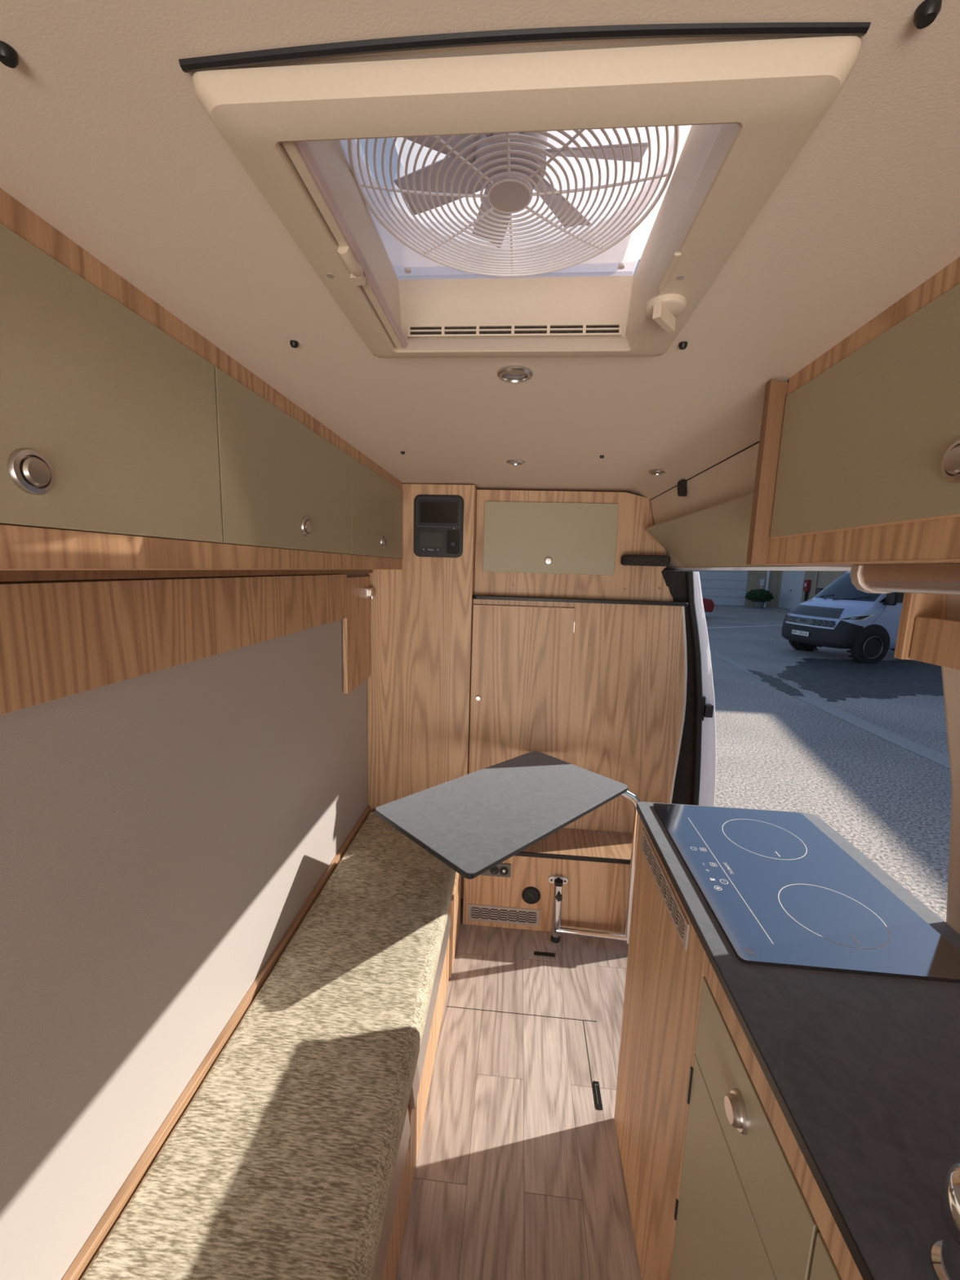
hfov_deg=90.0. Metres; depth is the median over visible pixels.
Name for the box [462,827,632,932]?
base cabinet
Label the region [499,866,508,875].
socket
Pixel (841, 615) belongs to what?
camper van
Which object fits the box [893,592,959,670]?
wall shelf
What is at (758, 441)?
trim
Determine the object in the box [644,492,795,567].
trim panel
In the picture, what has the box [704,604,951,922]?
ground
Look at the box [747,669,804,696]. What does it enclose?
wet streak
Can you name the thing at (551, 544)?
locker
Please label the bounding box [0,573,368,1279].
wall
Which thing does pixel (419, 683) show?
wardrobe
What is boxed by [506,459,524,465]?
recessed light
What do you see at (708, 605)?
car
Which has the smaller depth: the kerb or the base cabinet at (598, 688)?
the base cabinet at (598, 688)
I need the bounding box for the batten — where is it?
[0,569,373,581]
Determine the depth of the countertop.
0.57 m
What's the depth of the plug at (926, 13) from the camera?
0.29 m
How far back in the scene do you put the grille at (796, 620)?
12.18 m
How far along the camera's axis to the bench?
1.19 m
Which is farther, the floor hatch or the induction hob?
the floor hatch
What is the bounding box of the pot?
[752,601,764,608]
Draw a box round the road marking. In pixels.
[706,624,782,628]
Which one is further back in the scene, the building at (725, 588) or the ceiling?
the building at (725, 588)
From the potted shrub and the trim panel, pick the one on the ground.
the potted shrub
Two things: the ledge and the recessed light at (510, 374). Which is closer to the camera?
the recessed light at (510, 374)
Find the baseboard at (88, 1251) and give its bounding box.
[62,805,370,1279]
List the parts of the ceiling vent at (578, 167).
screen rail, fan blade, fan blade, fan blade, motor, lid, fan blade, fan blade, crank knob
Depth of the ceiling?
0.48 m
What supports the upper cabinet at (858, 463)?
attached to the wall at (950, 677)
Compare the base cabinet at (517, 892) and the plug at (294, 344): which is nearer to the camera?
the plug at (294, 344)
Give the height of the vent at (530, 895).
0.078 m
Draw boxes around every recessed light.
[497,366,532,382]
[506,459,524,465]
[648,470,665,475]
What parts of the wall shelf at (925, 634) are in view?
panel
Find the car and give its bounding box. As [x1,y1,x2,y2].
[702,596,714,612]
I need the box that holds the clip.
[677,479,687,496]
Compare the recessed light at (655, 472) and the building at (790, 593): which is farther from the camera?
the building at (790, 593)
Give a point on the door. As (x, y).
(695, 783)
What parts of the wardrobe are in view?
control panel, screen frame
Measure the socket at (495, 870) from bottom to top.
0.038 m
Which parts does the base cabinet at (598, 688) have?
knob, door, edge trim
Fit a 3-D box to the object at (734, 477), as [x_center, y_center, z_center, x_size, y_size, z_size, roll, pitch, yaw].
[0.755,-0.413,1.606,0.220,0.335,1.788,2,9,4]
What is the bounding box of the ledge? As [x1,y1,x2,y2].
[472,594,688,606]
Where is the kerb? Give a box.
[710,649,950,768]
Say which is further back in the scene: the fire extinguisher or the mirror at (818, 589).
the fire extinguisher
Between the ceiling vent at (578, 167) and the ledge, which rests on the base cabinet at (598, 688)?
the ledge
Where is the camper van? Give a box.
[782,570,904,663]
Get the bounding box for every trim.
[649,440,759,500]
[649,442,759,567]
[663,565,851,570]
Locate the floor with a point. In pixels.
(519, 1173)
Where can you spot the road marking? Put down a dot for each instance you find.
(781, 624)
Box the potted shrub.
[745,588,773,608]
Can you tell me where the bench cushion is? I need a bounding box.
[80,811,457,1279]
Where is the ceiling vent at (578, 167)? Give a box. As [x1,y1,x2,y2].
[178,22,871,358]
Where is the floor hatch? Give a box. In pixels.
[446,1005,596,1107]
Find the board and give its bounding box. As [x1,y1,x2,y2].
[0,573,373,715]
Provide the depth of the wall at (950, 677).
0.77 m
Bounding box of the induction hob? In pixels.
[653,803,959,982]
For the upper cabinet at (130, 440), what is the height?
0.356 m
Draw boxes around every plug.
[0,40,18,68]
[289,340,298,347]
[678,341,687,349]
[913,0,942,29]
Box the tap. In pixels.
[930,1160,959,1279]
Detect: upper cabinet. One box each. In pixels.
[0,187,403,570]
[746,257,959,567]
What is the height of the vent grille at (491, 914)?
0.076 m
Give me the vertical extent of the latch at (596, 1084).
0.005 m
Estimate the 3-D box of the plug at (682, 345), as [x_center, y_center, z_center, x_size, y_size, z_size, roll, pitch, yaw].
[0.303,-0.440,0.718,0.012,0.008,0.012,2,9,4]
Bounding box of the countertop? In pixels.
[635,801,959,1279]
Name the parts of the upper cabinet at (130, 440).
door, rail, door, door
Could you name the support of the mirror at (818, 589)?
attached to the camper van
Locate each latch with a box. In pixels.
[533,951,555,956]
[592,1080,602,1110]
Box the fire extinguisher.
[803,579,811,601]
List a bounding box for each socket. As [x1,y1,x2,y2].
[489,866,498,874]
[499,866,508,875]
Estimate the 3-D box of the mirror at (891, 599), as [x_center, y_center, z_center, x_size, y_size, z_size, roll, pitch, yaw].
[9.819,-0.993,11.495,0.224,0.330,0.221,2,9,4]
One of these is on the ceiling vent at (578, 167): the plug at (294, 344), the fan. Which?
the fan
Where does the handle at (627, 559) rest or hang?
attached to the locker
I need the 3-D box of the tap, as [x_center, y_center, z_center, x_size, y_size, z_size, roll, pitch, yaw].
[0.511,0.471,0.311,0.308,0.155,0.059,8,10,35]
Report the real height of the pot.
0.580 m
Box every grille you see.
[407,322,622,337]
[467,903,539,926]
[640,828,689,950]
[784,614,835,627]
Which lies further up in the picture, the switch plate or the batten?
the switch plate
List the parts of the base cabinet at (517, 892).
socket plate, edge trim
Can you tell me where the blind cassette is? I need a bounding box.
[849,563,959,595]
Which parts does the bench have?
grip rail, drawer, drawer, grip rail, panel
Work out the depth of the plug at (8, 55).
0.33 m
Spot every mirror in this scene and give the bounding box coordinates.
[814,587,823,595]
[883,591,897,605]
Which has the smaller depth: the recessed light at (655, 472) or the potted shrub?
the recessed light at (655, 472)
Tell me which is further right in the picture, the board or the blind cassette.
the blind cassette
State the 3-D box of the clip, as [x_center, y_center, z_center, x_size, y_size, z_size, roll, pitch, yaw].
[0.664,-0.496,1.573,0.024,0.051,0.044,2,9,4]
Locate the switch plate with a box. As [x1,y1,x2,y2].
[446,529,459,554]
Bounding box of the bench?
[371,872,461,1279]
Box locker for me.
[474,489,673,601]
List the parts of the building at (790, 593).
door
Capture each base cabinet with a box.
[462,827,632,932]
[468,599,687,832]
[613,816,862,1279]
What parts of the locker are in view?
knob, door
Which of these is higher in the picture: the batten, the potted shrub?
the batten
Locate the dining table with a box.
[374,751,640,943]
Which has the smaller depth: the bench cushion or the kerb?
the bench cushion
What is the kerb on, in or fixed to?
on the ground
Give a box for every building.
[673,569,779,607]
[775,570,848,609]
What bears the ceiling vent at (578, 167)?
in the ceiling
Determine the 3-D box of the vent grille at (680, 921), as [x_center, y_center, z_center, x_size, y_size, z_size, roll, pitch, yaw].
[0.384,0.508,1.017,0.003,0.052,0.322,2,9,4]
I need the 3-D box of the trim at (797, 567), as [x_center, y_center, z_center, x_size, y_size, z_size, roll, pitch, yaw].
[0.856,-0.449,1.592,0.220,0.434,1.788,2,9,4]
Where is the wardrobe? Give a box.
[366,484,477,897]
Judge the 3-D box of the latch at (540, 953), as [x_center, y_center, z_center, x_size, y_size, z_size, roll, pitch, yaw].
[0.258,1.256,1.920,0.083,0.003,0.017,2,9,4]
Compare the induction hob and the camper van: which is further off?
the camper van
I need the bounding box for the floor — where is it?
[395,897,641,1279]
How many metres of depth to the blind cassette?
0.60 m
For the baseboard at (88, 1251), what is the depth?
0.99 m
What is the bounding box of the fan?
[338,124,689,279]
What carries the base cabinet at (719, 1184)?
on the floor
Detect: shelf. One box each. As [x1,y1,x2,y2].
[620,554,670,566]
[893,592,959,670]
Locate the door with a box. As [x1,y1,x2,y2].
[661,570,716,806]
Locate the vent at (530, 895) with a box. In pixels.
[521,886,540,904]
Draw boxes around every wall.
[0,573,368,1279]
[941,595,959,934]
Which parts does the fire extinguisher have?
post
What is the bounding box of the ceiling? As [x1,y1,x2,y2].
[0,0,959,499]
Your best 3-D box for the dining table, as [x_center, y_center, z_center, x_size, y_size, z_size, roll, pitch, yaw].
[0.138,0.905,1.765,0.923,0.734,0.471,-6,12,-43]
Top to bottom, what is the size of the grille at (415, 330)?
0.017 m
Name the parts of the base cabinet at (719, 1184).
panel, door, drawer, rail, drawer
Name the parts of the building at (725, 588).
garage door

